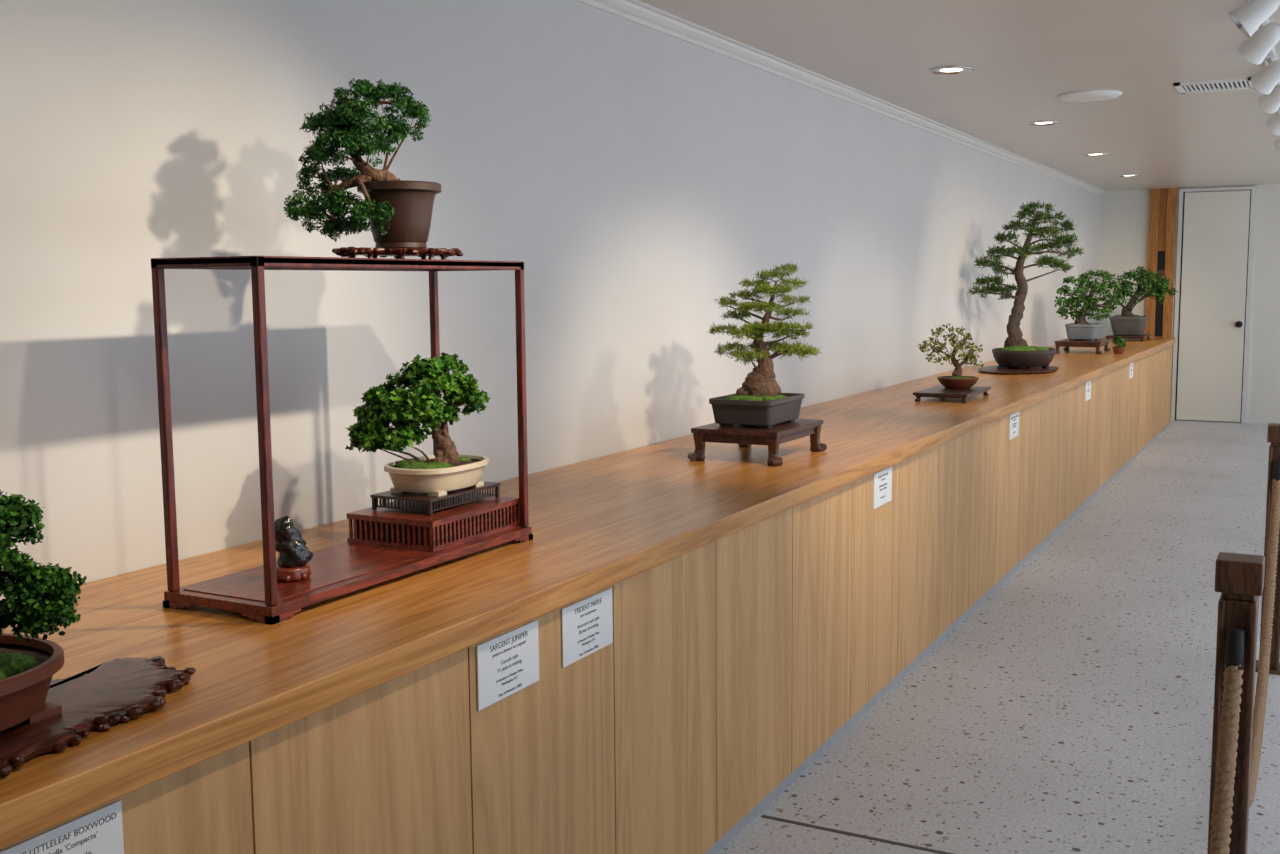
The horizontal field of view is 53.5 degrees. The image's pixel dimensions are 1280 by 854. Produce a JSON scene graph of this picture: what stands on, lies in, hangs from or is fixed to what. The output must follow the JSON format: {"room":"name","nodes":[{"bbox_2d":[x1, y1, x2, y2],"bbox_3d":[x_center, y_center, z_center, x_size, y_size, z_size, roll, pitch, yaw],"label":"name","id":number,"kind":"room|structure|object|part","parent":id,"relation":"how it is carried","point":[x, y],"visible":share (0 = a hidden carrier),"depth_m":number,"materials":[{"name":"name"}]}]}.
{"room":"bonsai exhibition gallery","nodes":[
{"label":"bonsai exhibition gallery","id":0,"kind":"room"},
{"bbox_2d":[0,0,1100,599],"bbox_3d":[0.885,-0.456,6.340,0.100,2.455,17.430,3,7,28],"label":"wall","id":1,"kind":"structure","parent":0,"point":[636,174],"depth_m":3.47,"materials":[{"name":"paint"}]},
{"bbox_2d":[575,0,1105,195],"bbox_3d":[0.943,-1.645,6.170,0.055,0.055,17.230,3,7,28],"label":"crown molding","id":2,"kind":"structure","parent":1,"relation":"attached to","point":[636,11],"depth_m":5.68,"materials":[{"name":"paint"}]},
{"bbox_2d":[638,0,1279,190],"bbox_3d":[2.470,-1.644,5.346,3.721,0.100,17.430,3,7,28],"label":"ceiling","id":3,"kind":"structure","parent":0,"point":[1023,55],"depth_m":5.75,"materials":[{"name":"paint"}]},
{"bbox_2d":[929,66,973,74],"bbox_3d":[1.426,-1.633,5.814,0.200,0.008,0.200,3,7,28],"label":"recessed light","id":4,"kind":"object","parent":3,"relation":"in","point":[946,70],"visible":1,"depth_m":5.81,"materials":[{"name":"silver metal"}]},
{"bbox_2d":[1027,121,1060,125],"bbox_3d":[2.475,-1.862,7.780,0.200,0.008,0.200,3,7,28],"label":"recessed light","id":5,"kind":"object","parent":3,"relation":"in","point":[1035,123],"visible":1,"depth_m":7.78,"materials":[{"name":"silver metal"}]},
{"bbox_2d":[1059,90,1121,101],"bbox_3d":[2.348,-1.722,6.619,0.310,0.026,0.310,3,7,28],"label":"ceiling speaker","id":6,"kind":"object","parent":3,"relation":"attached to","point":[1087,95],"depth_m":6.54},
{"bbox_2d":[1082,153,1108,155],"bbox_3d":[3.492,-2.088,9.729,0.200,0.008,0.200,3,7,28],"label":"recessed light","id":7,"kind":"object","parent":3,"relation":"in","point":[1087,154],"visible":1,"depth_m":9.74,"materials":[{"name":"silver metal"}]},
{"bbox_2d":[1118,174,1140,176],"bbox_3d":[4.510,-2.317,11.700,0.200,0.008,0.200,3,7,28],"label":"recessed light","id":8,"kind":"object","parent":3,"relation":"in","point":[1127,175],"visible":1,"depth_m":11.70,"materials":[{"name":"silver metal"}]},
{"bbox_2d":[1173,77,1253,93],"bbox_3d":[2.867,-1.700,6.319,0.360,0.012,0.320,3,7,28],"label":"ceiling vent","id":9,"kind":"object","parent":3,"relation":"attached to","point":[1235,83],"depth_m":6.31,"materials":[{"name":"white metal"}]},
{"bbox_2d":[1248,0,1279,113],"bbox_3d":[3.030,-1.662,6.053,0.040,0.030,13.200,3,7,28],"label":"track","id":10,"kind":"object","parent":3,"relation":"attached to","point":[1272,51],"visible":0.02,"depth_m":5.32,"materials":[{"name":"white metal"}]},
{"bbox_2d":[1229,0,1279,37],"bbox_3d":[1.977,-1.338,4.086,0.149,0.160,0.102,3,7,28],"label":"track spotlight","id":11,"kind":"object","parent":10,"relation":"attached to","point":[1248,17],"visible":1,"depth_m":4.06,"materials":[{"name":"white metal"}]},
{"bbox_2d":[1239,18,1279,63],"bbox_3d":[2.258,-1.398,4.601,0.102,0.160,0.152,-4,7,-31],"label":"track spotlight","id":12,"kind":"object","parent":10,"relation":"attached to","point":[1255,49],"visible":0.92,"depth_m":4.57,"materials":[{"name":"white metal"}]},
{"bbox_2d":[1251,55,1279,94],"bbox_3d":[2.665,-1.486,5.354,0.102,0.160,0.151,-5,8,-34],"label":"track spotlight","id":13,"kind":"object","parent":10,"relation":"attached to","point":[1264,81],"visible":0.96,"depth_m":5.33,"materials":[{"name":"white metal"}]},
{"bbox_2d":[1258,81,1279,113],"bbox_3d":[2.994,-1.557,5.960,0.102,0.158,0.153,-3,7,-20],"label":"track spotlight","id":14,"kind":"object","parent":10,"relation":"attached to","point":[1270,103],"visible":0.78,"depth_m":5.96,"materials":[{"name":"white metal"}]},
{"bbox_2d":[1267,107,1279,134],"bbox_3d":[3.474,-1.662,6.869,0.102,0.159,0.153,-2,7,-14],"label":"track spotlight","id":15,"kind":"object","parent":10,"relation":"attached to","point":[1273,124],"visible":0.91,"depth_m":6.88,"materials":[{"name":"white metal"}]},
{"bbox_2d":[1274,138,1279,151],"bbox_3d":[4.014,-1.777,7.851,0.102,0.158,0.154,-3,7,-18],"label":"track spotlight","id":16,"kind":"object","parent":10,"relation":"attached to","point":[1277,142],"visible":1,"depth_m":7.88,"materials":[{"name":"white metal"}]},
{"bbox_2d":[717,420,1279,853],"bbox_3d":[2.491,0.895,5.630,3.721,0.100,17.430,3,7,28],"label":"floor","id":17,"kind":"structure","parent":0,"point":[1071,710],"depth_m":4.44,"materials":[{"name":"grey stone"}]},
{"bbox_2d":[0,338,1174,853],"bbox_3d":[1.330,0.335,6.226,0.859,0.900,15.909,3,7,28],"label":"counter","id":18,"kind":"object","parent":17,"relation":"on","point":[760,611],"depth_m":2.91,"materials":[{"name":"brown wood"}]},
{"bbox_2d":[0,800,123,853],"bbox_3d":[-0.715,0.550,1.546,0.004,0.122,0.205,3,7,28],"label":"label card","id":19,"kind":"object","parent":18,"relation":"attached to","point":[100,831],"visible":1,"depth_m":1.58,"materials":[{"name":"white paper"}]},
{"bbox_2d":[0,656,195,775],"bbox_3d":[-0.963,0.400,1.668,0.503,0.021,0.747,3,7,28],"label":"slab","id":20,"kind":"object","parent":18,"relation":"on","point":[102,696],"visible":0.88,"depth_m":1.76,"materials":[{"name":"brown wood"}]},
{"bbox_2d":[0,490,86,731],"bbox_3d":[-0.929,0.216,1.625,0.346,0.356,0.330,-6,8,-40],"label":"bonsai","id":21,"kind":"object","parent":20,"relation":"on","point":[28,664],"visible":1,"depth_m":1.61,"materials":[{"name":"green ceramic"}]},
{"bbox_2d":[0,633,63,731],"bbox_3d":[-0.933,0.353,1.646,0.300,0.080,0.344,3,7,28],"label":"pot","id":22,"kind":"object","parent":21,"relation":"on","point":[27,669],"depth_m":1.66,"materials":[{"name":"red ceramic"}]},
{"bbox_2d":[151,256,532,624],"bbox_3d":[-0.569,-0.021,2.616,0.272,0.641,0.836,3,7,28],"label":"frame","id":23,"kind":"object","parent":18,"relation":"on","point":[386,544],"visible":0.91,"depth_m":2.45,"materials":[{"name":"brown wood"}]},
{"bbox_2d":[274,516,312,581],"bbox_3d":[-0.669,0.229,2.425,0.078,0.124,0.076,3,7,28],"label":"stone","id":24,"kind":"object","parent":23,"relation":"on","point":[293,557],"visible":0.88,"depth_m":2.40,"materials":[{"name":"black stone"}]},
{"bbox_3d":[-0.571,-0.330,2.581,0.260,0.019,0.824,3,7,28],"label":"panel","id":25,"kind":"part","parent":23,"relation":"part of","materials":[{"name":"brown wood"}]},
{"bbox_3d":[-0.566,0.276,2.649,0.268,0.020,0.832,3,7,28],"label":"panel","id":26,"kind":"part","parent":23,"relation":"part of","materials":[{"name":"brown wood"}]},
{"bbox_2d":[332,247,462,259],"bbox_3d":[-0.518,-0.367,2.701,0.212,0.028,0.323,3,7,28],"label":"stand","id":27,"kind":"object","parent":23,"relation":"on","point":[350,252],"visible":0.98,"depth_m":2.62,"materials":[{"name":"brown wood"}]},
{"bbox_2d":[283,78,440,247],"bbox_3d":[-0.581,-0.555,2.679,0.295,0.354,0.252,2,7,24],"label":"bonsai","id":28,"kind":"object","parent":27,"relation":"on","point":[398,212],"visible":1,"depth_m":2.64,"materials":[{"name":"plant"}]},
{"bbox_2d":[357,180,440,247],"bbox_3d":[-0.510,-0.449,2.701,0.176,0.137,0.176,3,7,28],"label":"pot","id":29,"kind":"object","parent":28,"relation":"on","point":[411,202],"depth_m":2.64,"materials":[{"name":"brown ceramic"}]},
{"bbox_2d":[370,482,500,515],"bbox_3d":[-0.459,0.156,2.872,0.165,0.034,0.265,3,7,28],"label":"stand","id":30,"kind":"object","parent":23,"relation":"on","point":[422,502],"visible":0.84,"depth_m":2.79,"materials":[{"name":"brown wood"}]},
{"bbox_2d":[345,352,489,495],"bbox_3d":[-0.486,-0.013,2.851,0.301,0.307,0.246,-6,8,-41],"label":"bonsai","id":31,"kind":"object","parent":30,"relation":"on","point":[442,472],"visible":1,"depth_m":2.81,"materials":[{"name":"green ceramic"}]},
{"bbox_2d":[384,454,488,495],"bbox_3d":[-0.457,0.109,2.865,0.188,0.062,0.256,3,7,28],"label":"pot","id":32,"kind":"object","parent":31,"relation":"on","point":[434,475],"depth_m":2.79,"materials":[{"name":"beige ceramic"}]},
{"bbox_2d":[476,620,538,710],"bbox_3d":[-0.249,0.450,2.411,0.004,0.122,0.205,3,7,28],"label":"label card","id":33,"kind":"object","parent":18,"relation":"attached to","point":[507,663],"visible":1,"depth_m":2.40,"materials":[{"name":"white paper"}]},
{"bbox_2d":[561,588,612,667],"bbox_3d":[-0.110,0.420,2.669,0.004,0.122,0.205,3,7,28],"label":"label card","id":34,"kind":"object","parent":18,"relation":"attached to","point":[586,624],"visible":1,"depth_m":2.66,"materials":[{"name":"white paper"}]},
{"bbox_2d":[688,419,826,465],"bbox_3d":[0.408,0.044,4.354,0.342,0.110,0.462,3,7,28],"label":"stand","id":35,"kind":"object","parent":18,"relation":"on","point":[745,436],"visible":0.88,"depth_m":4.21,"materials":[{"name":"brown wood"}]},
{"bbox_2d":[706,262,821,427],"bbox_3d":[0.420,-0.284,4.309,0.352,0.549,0.324,3,7,28],"label":"bonsai","id":36,"kind":"object","parent":35,"relation":"on","point":[760,401],"visible":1,"depth_m":4.29,"materials":[{"name":"plant"}]},
{"bbox_2d":[709,393,803,427],"bbox_3d":[0.403,-0.059,4.344,0.230,0.094,0.324,3,7,28],"label":"pot","id":37,"kind":"object","parent":36,"relation":"on","point":[764,410],"depth_m":4.23,"materials":[{"name":"grey ceramic"}]},
{"bbox_2d":[873,467,891,508],"bbox_3d":[0.851,0.212,4.451,0.004,0.122,0.205,3,7,28],"label":"label card","id":38,"kind":"object","parent":18,"relation":"attached to","point":[882,480],"visible":1,"depth_m":4.44,"materials":[{"name":"white paper"}]},
{"bbox_2d":[913,385,990,402],"bbox_3d":[1.591,-0.168,6.455,0.270,0.045,0.500,3,7,28],"label":"stand","id":39,"kind":"object","parent":18,"relation":"on","point":[940,391],"visible":1,"depth_m":6.30,"materials":[{"name":"brown wood"}]},
{"bbox_2d":[918,324,983,388],"bbox_3d":[1.599,-0.367,6.529,0.307,0.333,0.233,3,7,28],"label":"bonsai","id":40,"kind":"object","parent":39,"relation":"on","point":[956,381],"visible":1,"depth_m":6.50,"materials":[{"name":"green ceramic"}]},
{"bbox_2d":[937,376,978,388],"bbox_3d":[1.637,-0.229,6.537,0.210,0.056,0.210,3,7,28],"label":"pot","id":41,"kind":"object","parent":40,"relation":"on","point":[952,382],"depth_m":6.47,"materials":[{"name":"red ceramic"}]},
{"bbox_2d":[1009,412,1018,439],"bbox_3d":[1.869,-0.007,6.338,0.004,0.122,0.205,3,7,28],"label":"label card","id":42,"kind":"object","parent":18,"relation":"attached to","point":[1014,418],"visible":1,"depth_m":6.33,"materials":[{"name":"white paper"}]},
{"bbox_2d":[978,365,1058,374],"bbox_3d":[2.497,-0.380,8.400,0.501,0.018,0.785,3,7,28],"label":"display stand","id":43,"kind":"object","parent":18,"relation":"on","point":[988,369],"visible":0.81,"depth_m":8.21,"materials":[{"name":"brown wood"}]},
{"bbox_2d":[967,200,1083,368],"bbox_3d":[2.559,-0.951,8.438,0.714,1.108,0.458,-4,7,-29],"label":"bonsai","id":44,"kind":"object","parent":43,"relation":"on","point":[1016,352],"visible":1,"depth_m":8.40,"materials":[{"name":"plant"}]},
{"bbox_2d":[992,348,1055,368],"bbox_3d":[2.570,-0.462,8.497,0.400,0.122,0.540,3,7,28],"label":"pot","id":45,"kind":"object","parent":44,"relation":"on","point":[1033,358],"depth_m":8.30,"materials":[{"name":"ceramic"}]},
{"bbox_2d":[1054,339,1110,353],"bbox_3d":[3.680,-0.672,10.557,0.385,0.100,0.525,3,7,28],"label":"stand","id":46,"kind":"object","parent":18,"relation":"on","point":[1066,343],"visible":0.95,"depth_m":10.38,"materials":[{"name":"brown wood"}]},
{"bbox_2d":[1054,269,1122,340],"bbox_3d":[3.730,-1.018,10.557,0.520,0.586,0.378,3,7,28],"label":"bonsai","id":47,"kind":"object","parent":46,"relation":"on","point":[1081,329],"visible":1,"depth_m":10.51,"materials":[{"name":"plant"}]},
{"bbox_2d":[1065,323,1102,340],"bbox_3d":[3.702,-0.794,10.588,0.260,0.135,0.360,3,7,28],"label":"pot","id":48,"kind":"object","parent":47,"relation":"on","point":[1085,331],"depth_m":10.45,"materials":[{"name":"grey ceramic"}]},
{"bbox_2d":[1085,380,1090,400],"bbox_3d":[2.941,-0.238,8.325,0.004,0.122,0.205,3,7,28],"label":"label card","id":49,"kind":"object","parent":18,"relation":"attached to","point":[1088,384],"visible":1,"depth_m":8.32,"materials":[{"name":"white paper"}]},
{"bbox_2d":[1112,336,1125,353],"bbox_3d":[3.876,-0.665,10.262,0.106,0.148,0.108,3,7,28],"label":"plant","id":50,"kind":"object","parent":18,"relation":"on","point":[1120,348],"visible":1,"depth_m":10.24,"materials":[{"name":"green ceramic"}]},
{"bbox_3d":[3.873,-0.618,10.265,0.100,0.055,0.100,3,7,28],"label":"pot","id":51,"kind":"part","parent":50,"relation":"part of","materials":[{"name":"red ceramic"}]},
{"bbox_2d":[1105,334,1150,340],"bbox_3d":[4.881,-0.894,12.682,0.360,0.050,0.560,3,7,28],"label":"display stand","id":52,"kind":"object","parent":18,"relation":"on","point":[1112,336],"visible":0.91,"depth_m":12.48,"materials":[{"name":"brown wood"}]},
{"bbox_2d":[1107,266,1177,335],"bbox_3d":[4.982,-1.258,12.620,0.648,0.685,0.501,3,7,28],"label":"bonsai","id":53,"kind":"object","parent":52,"relation":"on","point":[1127,323],"visible":0.94,"depth_m":12.57,"materials":[{"name":"plant"}]},
{"bbox_2d":[1110,316,1148,335],"bbox_3d":[4.880,-1.011,12.669,0.330,0.185,0.440,3,7,28],"label":"pot","id":54,"kind":"object","parent":53,"relation":"on","point":[1121,325],"depth_m":12.50,"materials":[{"name":"ceramic"}]},
{"bbox_2d":[1129,362,1132,378],"bbox_3d":[3.942,-0.454,10.182,0.004,0.122,0.205,3,7,28],"label":"label card","id":55,"kind":"object","parent":18,"relation":"attached to","point":[1131,364],"visible":1,"depth_m":10.17,"materials":[{"name":"white paper"}]},
{"bbox_2d":[761,815,953,853],"bbox_3d":[1.521,1.153,2.937,2.675,0.002,0.015,3,7,28],"label":"trim","id":56,"kind":"structure","parent":17,"relation":"on","point":[763,816],"depth_m":3.43,"materials":[{"name":"metal"}]},
{"bbox_2d":[1207,423,1279,853],"bbox_3d":[3.019,0.329,5.948,0.128,0.945,13.168,3,7,28],"label":"rope barrier","id":57,"kind":"object","parent":17,"relation":"on","point":[1238,723],"visible":1,"depth_m":2.48,"materials":[{"name":"brown wood"}]},
{"bbox_3d":[1.182,0.726,2.542,0.128,0.945,0.128,3,7,28],"label":"wood post","id":58,"kind":"part","parent":57,"relation":"part of","materials":[{"name":"brown wood"}]},
{"bbox_3d":[2.410,0.461,4.818,0.128,0.945,0.128,3,7,28],"label":"wood post","id":59,"kind":"part","parent":57,"relation":"part of","materials":[{"name":"brown wood"}]},
{"bbox_2d":[1097,184,1279,422],"bbox_3d":[6.616,-1.255,13.052,3.621,2.455,0.100,3,7,28],"label":"wall","id":60,"kind":"structure","parent":0,"point":[1124,214],"depth_m":13.18,"materials":[{"name":"paint"}]},
{"bbox_2d":[1145,188,1176,337],"bbox_3d":[5.539,-1.300,13.536,0.260,2.455,0.060,3,7,28],"label":"wood panel","id":61,"kind":"object","parent":60,"relation":"attached to","point":[1163,202],"depth_m":13.46,"materials":[{"name":"brown wood"}]},
{"bbox_2d":[1176,190,1249,421],"bbox_3d":[5.984,-1.251,13.269,0.620,2.390,0.113,3,7,28],"label":"door","id":62,"kind":"structure","parent":60,"relation":"in","point":[1216,224],"depth_m":13.28,"materials":[{"name":"paint"}]},
{"bbox_3d":[6.207,-1.064,13.152,0.070,0.070,0.080,3,7,28],"label":"door knob","id":63,"kind":"part","parent":62,"relation":"part of","materials":[{"name":"black metal"}]},
{"bbox_2d":[1171,186,1256,422],"bbox_3d":[6.004,-1.270,13.306,0.730,2.440,0.030,3,7,28],"label":"trim","id":64,"kind":"structure","parent":60,"relation":"attached to","point":[1252,189],"depth_m":13.25,"materials":[{"name":"white paint"}]},
{"bbox_2d":[1246,417,1279,423],"bbox_3d":[7.224,-0.027,12.803,2.005,0.060,0.012,3,7,28],"label":"baseboard","id":65,"kind":"structure","parent":60,"relation":"attached to","point":[1248,419],"depth_m":13.20,"materials":[{"name":"paint"}]}
]}

